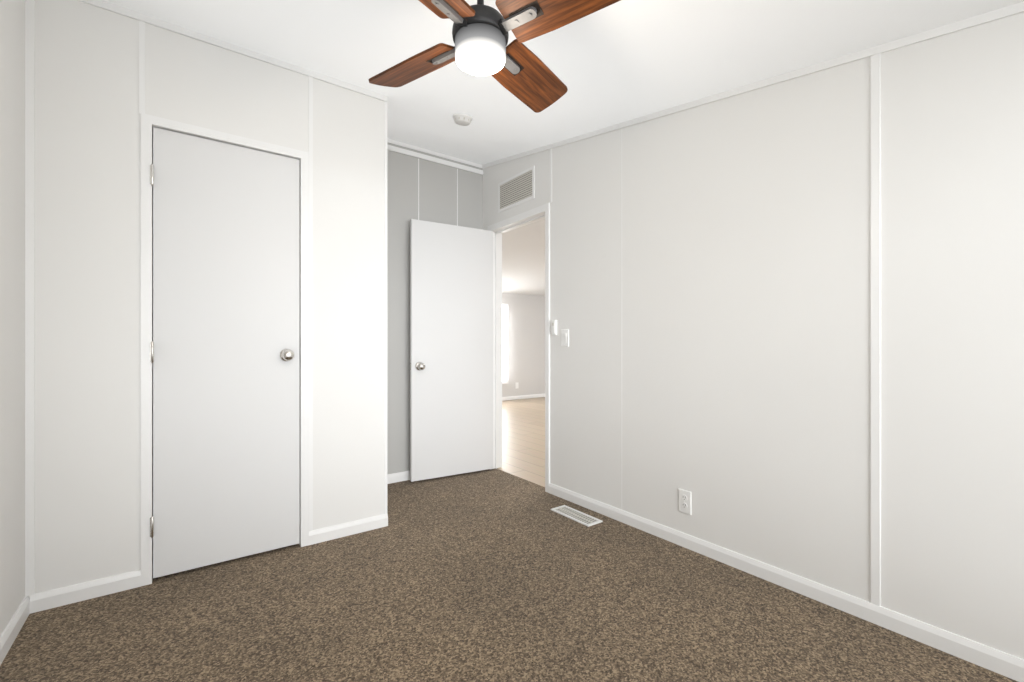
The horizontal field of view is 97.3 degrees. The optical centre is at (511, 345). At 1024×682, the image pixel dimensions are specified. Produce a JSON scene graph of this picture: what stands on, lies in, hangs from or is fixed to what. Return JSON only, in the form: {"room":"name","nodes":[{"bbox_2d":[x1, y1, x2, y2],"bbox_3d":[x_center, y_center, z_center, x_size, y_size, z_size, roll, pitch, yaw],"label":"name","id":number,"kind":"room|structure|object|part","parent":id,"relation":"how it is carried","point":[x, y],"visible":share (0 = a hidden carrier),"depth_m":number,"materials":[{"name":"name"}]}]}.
{"room":"empty bedroom","nodes":[
{"label":"empty bedroom","id":0,"kind":"room"},
{"bbox_2d":[0,0,24,635],"bbox_3d":[-1.211,-0.271,0.736,0.100,2.641,4.220,0,0,-36],"label":"wall","id":1,"kind":"structure","parent":0,"point":[12,304],"depth_m":1.63,"materials":[{"name":"paint"}]},
{"bbox_2d":[0,594,35,664],"bbox_3d":[-0.938,1.016,0.459,0.013,0.069,3.250,0,0,-36],"label":"baseboard","id":2,"kind":"structure","parent":1,"relation":"attached to","point":[28,605],"depth_m":1.63,"materials":[{"name":"white wood"}]},
{"bbox_2d":[25,0,33,595],"bbox_3d":[-0.933,-0.233,0.463,0.024,2.429,3.250,0,0,-36],"label":"trim","id":3,"kind":"structure","parent":1,"relation":"attached to","point":[29,4],"depth_m":1.77,"materials":[{"name":"white wood"}]},
{"bbox_2d":[29,0,384,597],"bbox_3d":[-1.544,-0.271,2.507,1.460,2.641,0.770,0,0,-36],"label":"wall","id":4,"kind":"structure","parent":0,"point":[87,321],"depth_m":1.94,"materials":[{"name":"paint"}]},
{"bbox_2d":[36,570,140,611],"bbox_3d":[-1.748,1.016,1.871,0.319,0.069,0.013,0,0,-36],"label":"baseboard","id":5,"kind":"structure","parent":4,"relation":"attached to","point":[75,593],"depth_m":1.86,"materials":[{"name":"white wood"}]},
{"bbox_2d":[141,113,308,585],"bbox_3d":[-1.375,0.019,2.209,0.682,2.062,0.112,0,0,-36],"label":"trim","id":6,"kind":"structure","parent":4,"relation":"attached to","point":[149,123],"depth_m":2.02,"materials":[{"name":"white wood"}]},
{"bbox_2d":[150,127,299,577],"bbox_3d":[-1.346,0.033,2.162,0.610,2.006,0.103,0,0,-36],"label":"closet door","id":7,"kind":"structure","parent":4,"relation":"in","point":[225,351],"depth_m":2.16,"materials":[{"name":"white wood"}]},
{"bbox_2d":[78,0,392,530],"bbox_3d":[-1.302,-0.233,2.203,1.430,2.429,0.007,0,0,-36],"label":"trim","id":8,"kind":"structure","parent":4,"relation":"attached to","point":[143,19],"depth_m":2.38,"materials":[{"name":"white wood"}]},
{"bbox_2d":[309,514,387,544],"bbox_3d":[-0.897,1.016,2.496,0.429,0.069,0.013,0,0,-36],"label":"baseboard","id":9,"kind":"structure","parent":4,"relation":"attached to","point":[371,523],"depth_m":2.48,"materials":[{"name":"white wood"}]},
{"bbox_2d":[393,140,480,225],"bbox_3d":[-0.729,-0.310,3.577,1.120,2.521,0.010,0,0,-36],"label":"trim","id":10,"kind":"structure","parent":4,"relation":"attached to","point":[403,151],"depth_m":3.65,"materials":[{"name":"white wood"}]},
{"bbox_2d":[387,142,482,473],"bbox_3d":[-1.298,-0.271,3.228,2.710,2.641,0.100,0,0,-36],"label":"wall","id":11,"kind":"structure","parent":0,"point":[437,192],"depth_m":3.51,"materials":[{"name":"paint"}]},
{"bbox_2d":[387,471,409,483],"bbox_3d":[-0.711,1.016,3.578,1.150,0.069,0.030,0,0,-36],"label":"baseboard","id":12,"kind":"structure","parent":11,"relation":"attached to","point":[400,476],"depth_m":3.46,"materials":[{"name":"white wood"}]},
{"bbox_2d":[0,469,1017,681],"bbox_3d":[-0.139,1.100,1.524,2.760,0.100,4.220,0,0,-36],"label":"floor","id":13,"kind":"structure","parent":0,"point":[492,575],"depth_m":1.74,"materials":[{"name":"brown carpet"}]},
{"bbox_2d":[551,505,602,526],"bbox_3d":[0.393,1.046,2.776,0.120,0.007,0.330,0,0,-36],"label":"floor vent","id":14,"kind":"object","parent":13,"relation":"in","point":[577,516],"visible":1,"depth_m":2.76,"materials":[{"name":"grey metal"}]},
{"bbox_2d":[497,397,544,486],"bbox_3d":[2.032,1.102,5.401,5.330,0.096,7.900,0,0,-36],"label":"floor","id":15,"kind":"structure","parent":0,"point":[523,438],"depth_m":5.10,"materials":[{"name":"wood"}]},
{"bbox_2d":[502,293,544,396],"bbox_3d":[-0.337,0.015,8.500,5.280,2.068,0.100,0,0,-36],"label":"wall","id":16,"kind":"structure","parent":0,"point":[526,342],"depth_m":8.87,"materials":[{"name":"paint"}]},
{"bbox_2d":[502,304,507,383],"bbox_3d":[-0.498,-0.030,8.363,1.000,1.520,0.130,0,0,-36],"label":"window","id":17,"kind":"structure","parent":16,"relation":"in","point":[505,346],"depth_m":8.61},
{"bbox_2d":[502,394,544,400],"bbox_3d":[-0.263,1.016,8.483,5.180,0.069,0.013,0,0,-36],"label":"baseboard","id":18,"kind":"structure","parent":16,"relation":"attached to","point":[522,397],"depth_m":8.81,"materials":[{"name":"white wood"}]},
{"bbox_2d":[102,0,1023,295],"bbox_3d":[0.920,-1.312,4.584,8.190,0.815,8.000,0,0,-36],"label":"ceiling","id":19,"kind":"structure","parent":0,"point":[620,62],"depth_m":1.97,"materials":[{"name":"paint"}]},
{"bbox_2d":[453,113,472,125],"bbox_3d":[-0.310,-1.419,2.838,0.124,0.052,0.124,0,0,-36],"label":"smoke detector","id":20,"kind":"object","parent":19,"relation":"attached to","point":[462,119],"visible":1,"depth_m":2.81,"materials":[{"name":"white plastic"}]},
{"bbox_2d":[369,0,620,112],"bbox_3d":[-0.096,-1.045,1.367,0.718,0.384,0.718,0,0,-11],"label":"ceiling fan","id":21,"kind":"object","parent":19,"relation":"hanging from","point":[522,72],"visible":1,"depth_m":1.33,"materials":[{"name":"brown wood"}]},
{"bbox_3d":[-0.323,-0.938,1.523,0.352,0.008,0.150,0,19,34],"label":"blade","id":22,"kind":"part","parent":21,"relation":"part of","materials":[{"name":"brown wood"}]},
{"bbox_3d":[-0.252,-0.938,1.139,0.150,0.008,0.352,23,13,32],"label":"blade","id":23,"kind":"part","parent":21,"relation":"part of","materials":[{"name":"brown wood"}]},
{"bbox_3d":[-0.096,-1.080,1.367,0.171,0.315,0.171,0,0,-36],"label":"motor","id":24,"kind":"part","parent":21,"relation":"part of","materials":[{"name":"black metal"}]},
{"bbox_3d":[0.060,-0.938,1.594,0.150,0.008,0.352,-23,-13,32],"label":"blade","id":25,"kind":"part","parent":21,"relation":"part of","materials":[{"name":"brown wood"}]},
{"bbox_3d":[0.132,-0.938,1.211,0.352,0.008,0.150,0,-19,34],"label":"blade","id":26,"kind":"part","parent":21,"relation":"part of","materials":[{"name":"brown wood"}]},
{"bbox_2d":[483,12,1023,659],"bbox_3d":[0.973,-0.271,2.340,0.100,2.641,4.020,0,0,-36],"label":"wall","id":27,"kind":"structure","parent":0,"point":[747,320],"depth_m":1.86,"materials":[{"name":"paint"}]},
{"bbox_2d":[498,166,534,212],"bbox_3d":[0.027,-1.215,3.538,0.008,0.240,0.470,0,0,-36],"label":"air vent","id":28,"kind":"object","parent":27,"relation":"in","point":[516,189],"visible":1,"depth_m":3.52,"materials":[{"name":"grey metal"}]},
{"bbox_2d":[488,203,549,492],"bbox_3d":[0.076,0.018,3.561,0.124,2.064,0.792,0,0,-36],"label":"door frame","id":29,"kind":"structure","parent":27,"relation":"attached to","point":[536,214],"depth_m":3.83,"materials":[{"name":"white wood"}]},
{"bbox_2d":[410,219,492,481],"bbox_3d":[-0.484,0.038,3.638,0.709,1.996,0.171,0,0,-36],"label":"entry door","id":30,"kind":"structure","parent":29,"relation":"in","point":[451,349],"depth_m":3.58,"materials":[{"name":"white wood"}]},
{"bbox_2d":[551,320,556,334],"bbox_3d":[0.294,-0.125,3.163,0.021,0.105,0.042,0,0,-36],"label":"switch plate","id":31,"kind":"object","parent":27,"relation":"attached to","point":[554,322],"depth_m":3.15,"materials":[{"name":"white plastic"}]},
{"bbox_2d":[561,329,568,346],"bbox_3d":[0.361,-0.050,3.082,0.009,0.118,0.072,0,0,-36],"label":"switch plate","id":32,"kind":"object","parent":27,"relation":"attached to","point":[564,337],"depth_m":3.08,"materials":[{"name":"white plastic"}]},
{"bbox_2d":[679,489,690,514],"bbox_3d":[0.900,0.815,2.349,0.009,0.118,0.072,0,0,-36],"label":"duplex electrical outlet","id":33,"kind":"object","parent":27,"relation":"attached to","point":[684,501],"visible":1,"depth_m":2.34,"materials":[{"name":"white plastic"}]},
{"bbox_2d":[481,1,1023,605],"bbox_3d":[0.930,-0.295,2.309,0.007,2.552,4.020,0,0,-36],"label":"trim","id":34,"kind":"structure","parent":27,"relation":"attached to","point":[875,52],"depth_m":1.71,"materials":[{"name":"white wood"}]},
{"bbox_2d":[549,483,1023,681],"bbox_3d":[1.192,1.016,1.949,0.013,0.069,3.129,0,0,-36],"label":"baseboard","id":35,"kind":"structure","parent":27,"relation":"attached to","point":[991,659],"depth_m":1.81,"materials":[{"name":"white wood"}]},
{"label":"outside","id":36,"kind":"structure","parent":0,"visible":0},
{"bbox_2d":[502,308,502,378],"bbox_3d":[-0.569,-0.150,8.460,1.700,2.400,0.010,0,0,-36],"label":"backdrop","id":37,"kind":"structure","parent":36,"point":[502,341],"depth_m":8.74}
]}

